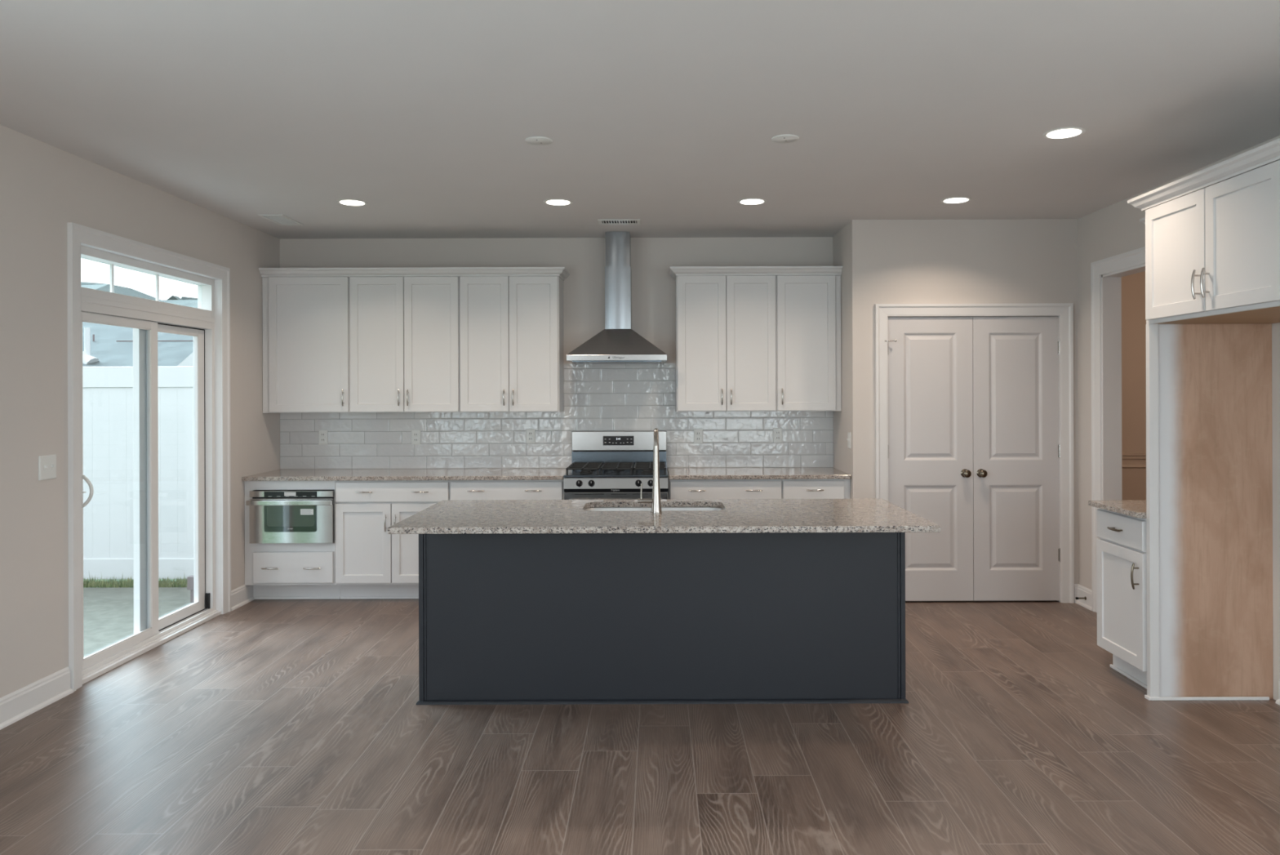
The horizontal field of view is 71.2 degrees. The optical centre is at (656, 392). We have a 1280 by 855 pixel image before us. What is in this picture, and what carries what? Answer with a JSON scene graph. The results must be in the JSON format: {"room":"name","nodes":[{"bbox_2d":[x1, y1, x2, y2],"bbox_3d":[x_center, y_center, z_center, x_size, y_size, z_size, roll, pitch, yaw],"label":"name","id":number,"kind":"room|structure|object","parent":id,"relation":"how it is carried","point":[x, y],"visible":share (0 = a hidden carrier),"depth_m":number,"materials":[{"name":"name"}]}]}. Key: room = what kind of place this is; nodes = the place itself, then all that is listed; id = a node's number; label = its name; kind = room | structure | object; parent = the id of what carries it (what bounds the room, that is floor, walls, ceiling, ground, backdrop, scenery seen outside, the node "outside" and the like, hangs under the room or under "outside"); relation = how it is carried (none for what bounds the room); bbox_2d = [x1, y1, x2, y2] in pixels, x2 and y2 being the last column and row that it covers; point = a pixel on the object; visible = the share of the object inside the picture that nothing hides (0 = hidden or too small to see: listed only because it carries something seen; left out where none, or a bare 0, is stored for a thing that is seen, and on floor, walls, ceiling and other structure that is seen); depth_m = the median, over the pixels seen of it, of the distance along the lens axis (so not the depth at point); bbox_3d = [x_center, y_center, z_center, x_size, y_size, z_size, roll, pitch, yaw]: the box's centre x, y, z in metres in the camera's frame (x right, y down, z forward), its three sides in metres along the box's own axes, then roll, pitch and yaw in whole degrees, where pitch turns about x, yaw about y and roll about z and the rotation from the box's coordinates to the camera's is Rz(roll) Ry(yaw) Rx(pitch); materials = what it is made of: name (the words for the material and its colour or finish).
{"room":"kitchen","nodes":[
{"label":"kitchen","id":0,"kind":"room"},
{"bbox_2d":[0,124,280,697],"bbox_3d":[-3.050,0.145,1.937,0.140,2.730,10.554,0,0,0],"label":"wall","id":1,"kind":"structure","parent":0,"point":[44,187],"depth_m":4.41,"materials":[{"name":"beige paint"}]},
{"bbox_2d":[0,666,73,729],"bbox_3d":[-2.961,1.445,0.657,0.030,0.130,7.715,0,0,0],"label":"baseboard","id":2,"kind":"structure","parent":1,"relation":"attached to","point":[19,704],"depth_m":4.25,"materials":[{"name":"white paint"}]},
{"bbox_2d":[38,453,56,479],"bbox_3d":[-2.970,0.362,4.365,0.020,0.118,0.120,0,0,0],"label":"light switch","id":3,"kind":"object","parent":1,"relation":"attached to","point":[47,463],"visible":1,"depth_m":4.35,"materials":[{"name":"white plastic"}]},
{"bbox_2d":[80,245,214,322],"bbox_3d":[-3.067,-0.627,5.357,0.100,0.295,1.491,0,0,0],"label":"window","id":4,"kind":"structure","parent":1,"relation":"in","point":[205,311],"depth_m":5.33,"materials":[{"name":"white plastic"}]},
{"bbox_2d":[66,222,231,691],"bbox_3d":[-2.986,0.323,5.357,0.065,2.373,1.671,0,0,0],"label":"door frame","id":5,"kind":"structure","parent":1,"relation":"attached to","point":[77,234],"depth_m":4.95,"materials":[{"name":"white paint"}]},
{"bbox_2d":[80,301,220,684],"bbox_3d":[-3.036,0.514,5.357,0.155,1.992,1.491,0,0,0],"label":"door","id":6,"kind":"structure","parent":1,"relation":"in","point":[150,631],"depth_m":5.40,"materials":[{"name":"white plastic"}]},
{"bbox_2d":[231,584,253,610],"bbox_3d":[-2.961,1.445,6.378,0.030,0.130,0.355,0,0,0],"label":"baseboard","id":7,"kind":"structure","parent":1,"relation":"attached to","point":[242,595],"depth_m":6.37,"materials":[{"name":"white paint"}]},
{"bbox_2d":[280,236,832,469],"bbox_3d":[0.070,0.135,7.144,6.101,2.730,0.140,0,0,0],"label":"wall","id":8,"kind":"structure","parent":0,"point":[653,288],"depth_m":7.08,"materials":[{"name":"beige paint"}]},
{"bbox_2d":[262,276,350,413],"bbox_3d":[-2.650,-0.364,6.881,0.658,1.025,0.384,0,0,0],"label":"upper cabinet","id":9,"kind":"object","parent":8,"relation":"attached to","point":[305,320],"visible":0.9,"depth_m":6.74,"materials":[{"name":"white paint"}]},
{"bbox_2d":[349,276,459,412],"bbox_3d":[-1.905,-0.366,6.881,0.829,1.025,0.384,0,0,0],"label":"upper cabinet","id":10,"kind":"object","parent":8,"relation":"attached to","point":[404,331],"visible":0.98,"depth_m":6.74,"materials":[{"name":"white paint"}]},
{"bbox_2d":[459,275,564,412],"bbox_3d":[-1.114,-0.369,6.881,0.752,1.025,0.384,0,0,0],"label":"upper cabinet","id":11,"kind":"object","parent":8,"relation":"attached to","point":[512,338],"visible":1,"depth_m":6.74,"materials":[{"name":"white paint"}]},
{"bbox_2d":[258,266,569,281],"bbox_3d":[-1.837,-0.910,6.881,2.290,0.060,0.384,0,0,0],"label":"crown molding","id":12,"kind":"structure","parent":11,"relation":"attached to","point":[562,272],"depth_m":6.71,"materials":[{"name":"white paint"}]},
{"bbox_2d":[280,363,833,468],"bbox_3d":[-0.792,0.180,7.069,4.372,0.826,0.010,0,0,0],"label":"tile backsplash","id":13,"kind":"structure","parent":8,"relation":"attached to","point":[598,397],"depth_m":7.06,"materials":[{"name":"white tile"}]},
{"bbox_2d":[318,429,328,444],"bbox_3d":[-2.638,0.348,7.059,0.072,0.116,0.009,0,0,0],"label":"wall outlet","id":14,"kind":"object","parent":13,"relation":"attached to","point":[322,433],"visible":1,"depth_m":7.06,"materials":[{"name":"white plastic"}]},
{"bbox_2d":[411,429,420,444],"bbox_3d":[-1.904,0.348,7.059,0.072,0.116,0.009,0,0,0],"label":"wall outlet","id":15,"kind":"object","parent":13,"relation":"attached to","point":[415,433],"visible":1,"depth_m":7.06,"materials":[{"name":"white plastic"}]},
{"bbox_2d":[525,428,535,443],"bbox_3d":[-0.999,0.339,7.059,0.072,0.116,0.009,0,0,0],"label":"wall outlet","id":16,"kind":"object","parent":13,"relation":"attached to","point":[530,433],"visible":1,"depth_m":7.06,"materials":[{"name":"white plastic"}]},
{"bbox_2d":[693,428,702,443],"bbox_3d":[0.327,0.339,7.059,0.072,0.116,0.009,0,0,0],"label":"wall outlet","id":17,"kind":"object","parent":13,"relation":"attached to","point":[698,433],"visible":1,"depth_m":7.06,"materials":[{"name":"white plastic"}]},
{"bbox_2d":[773,427,782,442],"bbox_3d":[0.954,0.333,7.059,0.072,0.116,0.009,0,0,0],"label":"wall outlet","id":18,"kind":"object","parent":13,"relation":"attached to","point":[777,432],"visible":1,"depth_m":7.06,"materials":[{"name":"white plastic"}]},
{"bbox_2d":[566,231,666,364],"bbox_3d":[-0.297,-0.730,6.822,0.740,0.995,0.500,0,0,0],"label":"range hood","id":19,"kind":"object","parent":8,"relation":"attached to","point":[617,343],"visible":1,"depth_m":6.79,"materials":[{"name":"silver metal"}]},
{"bbox_2d":[675,275,776,411],"bbox_3d":[0.523,-0.374,6.881,0.754,1.025,0.384,0,0,0],"label":"upper cabinet","id":20,"kind":"object","parent":8,"relation":"attached to","point":[726,326],"visible":1,"depth_m":6.74,"materials":[{"name":"white paint"}]},
{"bbox_2d":[669,266,842,279],"bbox_3d":[0.744,-0.918,6.881,1.293,0.060,0.384,0,0,0],"label":"crown molding","id":21,"kind":"structure","parent":20,"relation":"attached to","point":[674,271],"depth_m":6.71,"materials":[{"name":"white paint"}]},
{"bbox_2d":[776,275,841,411],"bbox_3d":[1.146,-0.376,6.881,0.490,1.025,0.384,0,0,0],"label":"upper cabinet","id":22,"kind":"object","parent":8,"relation":"attached to","point":[809,362],"visible":0.91,"depth_m":6.74,"materials":[{"name":"white paint"}]},
{"bbox_2d":[0,0,1279,239],"bbox_3d":[1.705,-1.306,2.550,9.661,0.140,11.780,0,0,0],"label":"ceiling","id":23,"kind":"structure","parent":0,"point":[665,115],"depth_m":3.83,"materials":[{"name":"paint"}]},
{"bbox_2d":[257,214,303,225],"bbox_3d":[-2.644,-1.218,6.293,0.170,0.007,0.365,0,0,0],"label":"ceiling vent","id":24,"kind":"object","parent":23,"relation":"in","point":[281,220],"visible":1,"depth_m":6.29,"materials":[{"name":"white plastic"}]},
{"bbox_2d":[336,199,367,205],"bbox_3d":[-1.955,-1.220,5.735,0.190,0.006,0.190,0,0,0],"label":"recessed light","id":25,"kind":"object","parent":23,"relation":"in","point":[344,202],"visible":1,"depth_m":5.72,"materials":[{"name":"white plastic"}]},
{"bbox_2d":[525,136,552,145],"bbox_3d":[-0.573,-1.224,4.343,0.132,0.006,0.132,0,0,0],"label":"cover plate","id":26,"kind":"object","parent":23,"relation":"attached to","point":[538,140],"visible":1,"depth_m":4.33,"materials":[{"name":"white plastic"}]},
{"bbox_2d":[543,199,573,205],"bbox_3d":[-0.635,-1.224,5.745,0.190,0.006,0.190,0,0,0],"label":"recessed light","id":27,"kind":"object","parent":23,"relation":"in","point":[549,202],"visible":1,"depth_m":5.73,"materials":[{"name":"white plastic"}]},
{"bbox_2d":[597,219,640,224],"bbox_3d":[-0.269,-1.225,6.402,0.300,0.007,0.165,0,0,0],"label":"ceiling vent","id":28,"kind":"object","parent":23,"relation":"in","point":[600,221],"visible":1,"depth_m":6.40,"materials":[{"name":"white plastic"}]},
{"bbox_2d":[737,198,766,204],"bbox_3d":[0.611,-1.228,5.745,0.190,0.006,0.190,0,0,0],"label":"recessed light","id":29,"kind":"object","parent":23,"relation":"in","point":[747,201],"visible":1,"depth_m":5.73,"materials":[{"name":"white plastic"}]},
{"bbox_2d":[771,134,799,142],"bbox_3d":[0.620,-1.228,4.323,0.132,0.006,0.132,0,0,0],"label":"cover plate","id":30,"kind":"object","parent":23,"relation":"attached to","point":[781,138],"visible":1,"depth_m":4.31,"materials":[{"name":"white plastic"}]},
{"bbox_2d":[940,196,971,203],"bbox_3d":[1.915,-1.233,5.725,0.190,0.006,0.190,0,0,0],"label":"recessed light","id":31,"kind":"object","parent":23,"relation":"in","point":[956,199],"visible":1,"depth_m":5.71,"materials":[{"name":"white plastic"}]},
{"bbox_2d":[1042,127,1086,139],"bbox_3d":[1.935,-1.233,4.249,0.190,0.006,0.190,0,0,0],"label":"recessed light","id":32,"kind":"object","parent":23,"relation":"in","point":[1064,132],"visible":1,"depth_m":4.24,"materials":[{"name":"white plastic"}]},
{"bbox_2d":[0,598,1279,854],"bbox_3d":[1.720,1.554,2.550,9.651,0.120,11.780,0,0,0],"label":"floor","id":33,"kind":"structure","parent":0,"point":[264,726],"depth_m":3.64,"materials":[{"name":"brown wood"}]},
{"bbox_2d":[244,480,340,599],"bbox_3d":[-2.647,1.069,6.722,0.657,0.879,0.700,0,0,0],"label":"base cabinet","id":34,"kind":"object","parent":33,"relation":"on","point":[275,571],"depth_m":6.43,"materials":[{"name":"white paint"}]},
{"bbox_2d":[241,467,569,480],"bbox_3d":[-1.825,0.612,6.740,2.305,0.029,0.665,0,0,0],"label":"countertop","id":35,"kind":"structure","parent":34,"relation":"on","point":[523,473],"depth_m":6.53,"materials":[{"name":"beige stone"}]},
{"bbox_2d":[335,480,449,599],"bbox_3d":[-1.908,1.067,6.731,0.826,0.879,0.682,0,0,0],"label":"base cabinet","id":36,"kind":"object","parent":33,"relation":"on","point":[371,562],"visible":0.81,"depth_m":6.43,"materials":[{"name":"white paint"}]},
{"bbox_2d":[449,479,564,499],"bbox_3d":[-1.082,1.064,6.731,0.824,0.879,0.682,0,0,0],"label":"base cabinet","id":37,"kind":"object","parent":33,"relation":"on","point":[459,489],"visible":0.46,"depth_m":6.43,"materials":[{"name":"white paint"}]},
{"bbox_2d":[563,430,667,499],"bbox_3d":[-0.294,0.899,6.686,0.748,1.204,0.744,0,0,0],"label":"gas range","id":38,"kind":"object","parent":33,"relation":"on","point":[605,464],"visible":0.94,"depth_m":6.69,"materials":[{"name":"silver metal"}]},
{"bbox_2d":[563,462,667,477],"bbox_3d":[-0.294,0.570,6.686,0.746,0.066,0.628,0,0,0],"label":"cooktop","id":39,"kind":"object","parent":38,"relation":"in","point":[577,469],"depth_m":6.53,"materials":[{"name":"black metal"}]},
{"bbox_2d":[416,532,908,704],"bbox_3d":[0.025,1.061,4.658,2.380,0.878,0.688,0,0,0],"label":"kitchen island","id":40,"kind":"object","parent":33,"relation":"on","point":[750,617],"visible":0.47,"depth_m":4.34,"materials":[{"name":"grey paint"}]},
{"bbox_2d":[387,498,940,533],"bbox_3d":[0.031,0.607,4.476,2.454,0.030,1.019,0,0,0],"label":"island countertop","id":41,"kind":"structure","parent":40,"relation":"on","point":[736,515],"depth_m":4.26,"materials":[{"name":"beige stone"}]},
{"bbox_2d":[637,427,662,513],"bbox_3d":[-0.036,0.384,4.511,0.122,0.415,0.216,0,0,0],"label":"kitchen faucet","id":42,"kind":"object","parent":41,"relation":"on","point":[655,501],"visible":1,"depth_m":4.42,"materials":[{"name":"silver metal"}]},
{"bbox_2d":[585,506,722,511],"bbox_3d":[-0.015,0.727,4.692,0.775,0.210,0.419,0,0,0],"label":"sink","id":43,"kind":"object","parent":41,"relation":"in","point":[593,508],"visible":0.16,"depth_m":4.88,"materials":[{"name":"silver metal"}]},
{"bbox_2d":[667,474,782,498],"bbox_3d":[0.494,1.059,6.731,0.816,0.879,0.682,0,0,0],"label":"base cabinet","id":44,"kind":"object","parent":33,"relation":"on","point":[677,488],"visible":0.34,"depth_m":6.43,"materials":[{"name":"white paint"}]},
{"bbox_2d":[667,466,851,479],"bbox_3d":[0.740,0.603,6.740,1.310,0.029,0.665,0,0,0],"label":"countertop","id":45,"kind":"structure","parent":44,"relation":"on","point":[771,473],"depth_m":6.55,"materials":[{"name":"beige stone"}]},
{"bbox_2d":[782,479,850,498],"bbox_3d":[1.150,1.057,6.731,0.494,0.879,0.682,0,0,0],"label":"base cabinet","id":46,"kind":"object","parent":33,"relation":"on","point":[791,488],"visible":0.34,"depth_m":6.43,"materials":[{"name":"white paint"}]},
{"bbox_2d":[1096,507,1146,688],"bbox_3d":[2.676,1.052,4.627,0.653,0.879,0.494,0,0,0],"label":"base cabinet","id":47,"kind":"object","parent":33,"relation":"on","point":[1122,554],"visible":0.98,"depth_m":4.60,"materials":[{"name":"white paint"}]},
{"bbox_2d":[1088,499,1146,517],"bbox_3d":[2.676,0.597,4.629,0.649,0.028,0.498,0,0,0],"label":"countertop","id":48,"kind":"structure","parent":47,"relation":"on","point":[1133,508],"depth_m":4.64,"materials":[{"name":"beige stone"}]},
{"bbox_2d":[1144,324,1273,700],"bbox_3d":[2.693,0.577,4.359,0.616,1.829,0.042,0,0,0],"label":"panel","id":49,"kind":"object","parent":33,"relation":"on","point":[1209,442],"visible":1,"depth_m":4.36,"materials":[{"name":"brown wood"}]},
{"bbox_2d":[832,218,1078,583],"bbox_3d":[2.198,0.128,6.722,1.605,2.730,0.704,0,0,0],"label":"wall","id":50,"kind":"structure","parent":0,"point":[1030,260],"depth_m":6.37,"materials":[{"name":"beige paint"}]},
{"bbox_2d":[847,431,850,448],"bbox_3d":[1.386,0.340,6.470,0.020,0.116,0.072,0,0,0],"label":"light switch","id":51,"kind":"object","parent":50,"relation":"attached to","point":[848,433],"visible":1,"depth_m":6.45,"materials":[{"name":"white plastic"}]},
{"bbox_2d":[884,316,973,600],"bbox_3d":[1.938,0.470,6.362,0.635,2.024,0.102,0,0,0],"label":"door","id":52,"kind":"structure","parent":50,"relation":"in","point":[931,358],"depth_m":6.38,"materials":[{"name":"white paint"}]},
{"bbox_2d":[875,302,1074,603],"bbox_3d":[2.257,0.429,6.412,1.401,2.128,0.136,0,0,0],"label":"door frame","id":53,"kind":"structure","parent":50,"relation":"attached to","point":[1064,311],"depth_m":6.35,"materials":[{"name":"white paint"}]},
{"bbox_2d":[972,316,1060,600],"bbox_3d":[2.567,0.468,6.362,0.617,2.024,0.102,0,0,0],"label":"door","id":54,"kind":"structure","parent":50,"relation":"in","point":[1016,447],"depth_m":6.38,"materials":[{"name":"white paint"}]},
{"bbox_2d":[1121,271,1146,500],"bbox_3d":[4.770,0.119,5.850,3.540,2.730,5.180,0,0,0],"label":"wall","id":55,"kind":"structure","parent":0,"point":[1133,286],"depth_m":8.30,"materials":[{"name":"beige paint"}]},
{"bbox_2d":[1075,595,1086,599],"bbox_3d":[2.956,1.430,6.235,0.071,0.024,0.024,0,0,0],"label":"door stop","id":56,"kind":"object","parent":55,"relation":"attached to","point":[1085,597],"visible":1,"depth_m":6.23,"materials":[{"name":"brown metal"}]},
{"bbox_2d":[1121,451,1146,458],"bbox_3d":[4.762,0.577,8.289,3.280,0.065,0.022,0,0,0],"label":"chair rail","id":57,"kind":"object","parent":55,"relation":"attached to","point":[1125,455],"depth_m":8.29,"materials":[{"name":"beige paint"}]},
{"bbox_2d":[1121,464,1146,467],"bbox_3d":[4.793,0.989,8.292,3.140,0.650,0.016,0,0,0],"label":"wainscot","id":58,"kind":"structure","parent":55,"relation":"attached to","point":[1122,465],"depth_m":8.29,"materials":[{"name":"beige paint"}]},
{"bbox_2d":[1077,135,1279,700],"bbox_3d":[3.060,0.125,1.867,0.120,2.730,10.414,0,0,0],"label":"wall","id":59,"kind":"structure","parent":0,"point":[1116,228],"depth_m":6.08,"materials":[{"name":"beige paint"}]},
{"bbox_2d":[1074,583,1092,610],"bbox_3d":[2.988,1.425,6.247,0.034,0.130,0.247,0,0,0],"label":"baseboard","id":60,"kind":"structure","parent":59,"relation":"attached to","point":[1080,591],"depth_m":6.26,"materials":[{"name":"white paint"}]},
{"bbox_2d":[1090,246,1145,612],"bbox_3d":[3.050,0.299,5.487,0.150,2.382,1.269,0,0,0],"label":"door frame","id":61,"kind":"structure","parent":59,"relation":"attached to","point":[1111,282],"depth_m":6.01,"materials":[{"name":"white paint"}]},
{"bbox_2d":[1145,160,1279,324],"bbox_3d":[2.667,-0.616,3.887,0.660,0.556,0.984,0,0,0],"label":"upper cabinet","id":62,"kind":"object","parent":59,"relation":"attached to","point":[1212,252],"visible":1,"depth_m":3.82,"materials":[{"name":"white paint"}]},
{"bbox_2d":[1127,137,1279,224],"bbox_3d":[2.663,-0.924,4.127,0.666,0.061,1.565,0,0,0],"label":"crown molding","id":63,"kind":"structure","parent":62,"relation":"attached to","point":[1267,153],"depth_m":3.80,"materials":[{"name":"white paint"}]},
{"bbox_2d":[1275,677,1279,704],"bbox_3d":[2.990,1.425,0.550,0.030,0.130,7.500,0,0,0],"label":"baseboard","id":64,"kind":"structure","parent":59,"relation":"attached to","point":[1277,701],"depth_m":4.29,"materials":[{"name":"white paint"}]},
{"label":"outside","id":65,"kind":"structure","parent":0,"visible":0},
{"bbox_2d":[83,573,186,587],"bbox_3d":[-9.994,1.809,0.000,100.000,0.288,120.000,0,0,0],"label":"lawn","id":66,"kind":"structure","parent":65,"point":[114,579],"depth_m":7.84,"materials":[{"name":"green plant"}]},
{"bbox_2d":[82,366,193,579],"bbox_3d":[-6.608,0.657,7.823,6.920,1.970,0.140,0,0,0],"label":"vinyl fence","id":67,"kind":"object","parent":66,"relation":"on","point":[107,391],"visible":0.3,"depth_m":7.81,"materials":[{"name":"white plastic"}]},
{"bbox_2d":[80,281,197,366],"bbox_3d":[-12.761,-0.608,17.492,18.481,4.540,13.015,0,0,0],"label":"neighbor house","id":68,"kind":"structure","parent":66,"relation":"on","point":[103,345],"depth_m":13.29,"materials":[{"name":"grey"}]},
{"bbox_2d":[116,340,192,341],"bbox_3d":[-7.578,-0.790,13.580,1.250,0.020,0.040,0,0,0],"label":"vent","id":69,"kind":"object","parent":68,"relation":"attached to","point":[117,340],"depth_m":13.56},
{"bbox_2d":[167,295,197,299],"bbox_3d":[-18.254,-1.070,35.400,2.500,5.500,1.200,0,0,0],"label":"house","id":70,"kind":"structure","parent":66,"relation":"on","point":[173,297],"depth_m":35.24,"materials":[{"name":"white"}]},
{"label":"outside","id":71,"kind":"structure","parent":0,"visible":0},
{"bbox_2d":[83,586,192,657],"bbox_3d":[-4.656,1.735,5.710,3.077,0.200,3.620,0,0,0],"label":"patio","id":72,"kind":"structure","parent":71,"point":[108,612],"depth_m":6.72,"materials":[{"name":"concrete"}]},
{"bbox_2d":[186,574,194,602],"bbox_3d":[-3.629,1.530,6.990,0.062,0.203,0.060,0,0,0],"label":"utility box","id":73,"kind":"object","parent":72,"relation":"on","point":[189,579],"visible":0.48,"depth_m":6.96,"materials":[{"name":"grey metal"}]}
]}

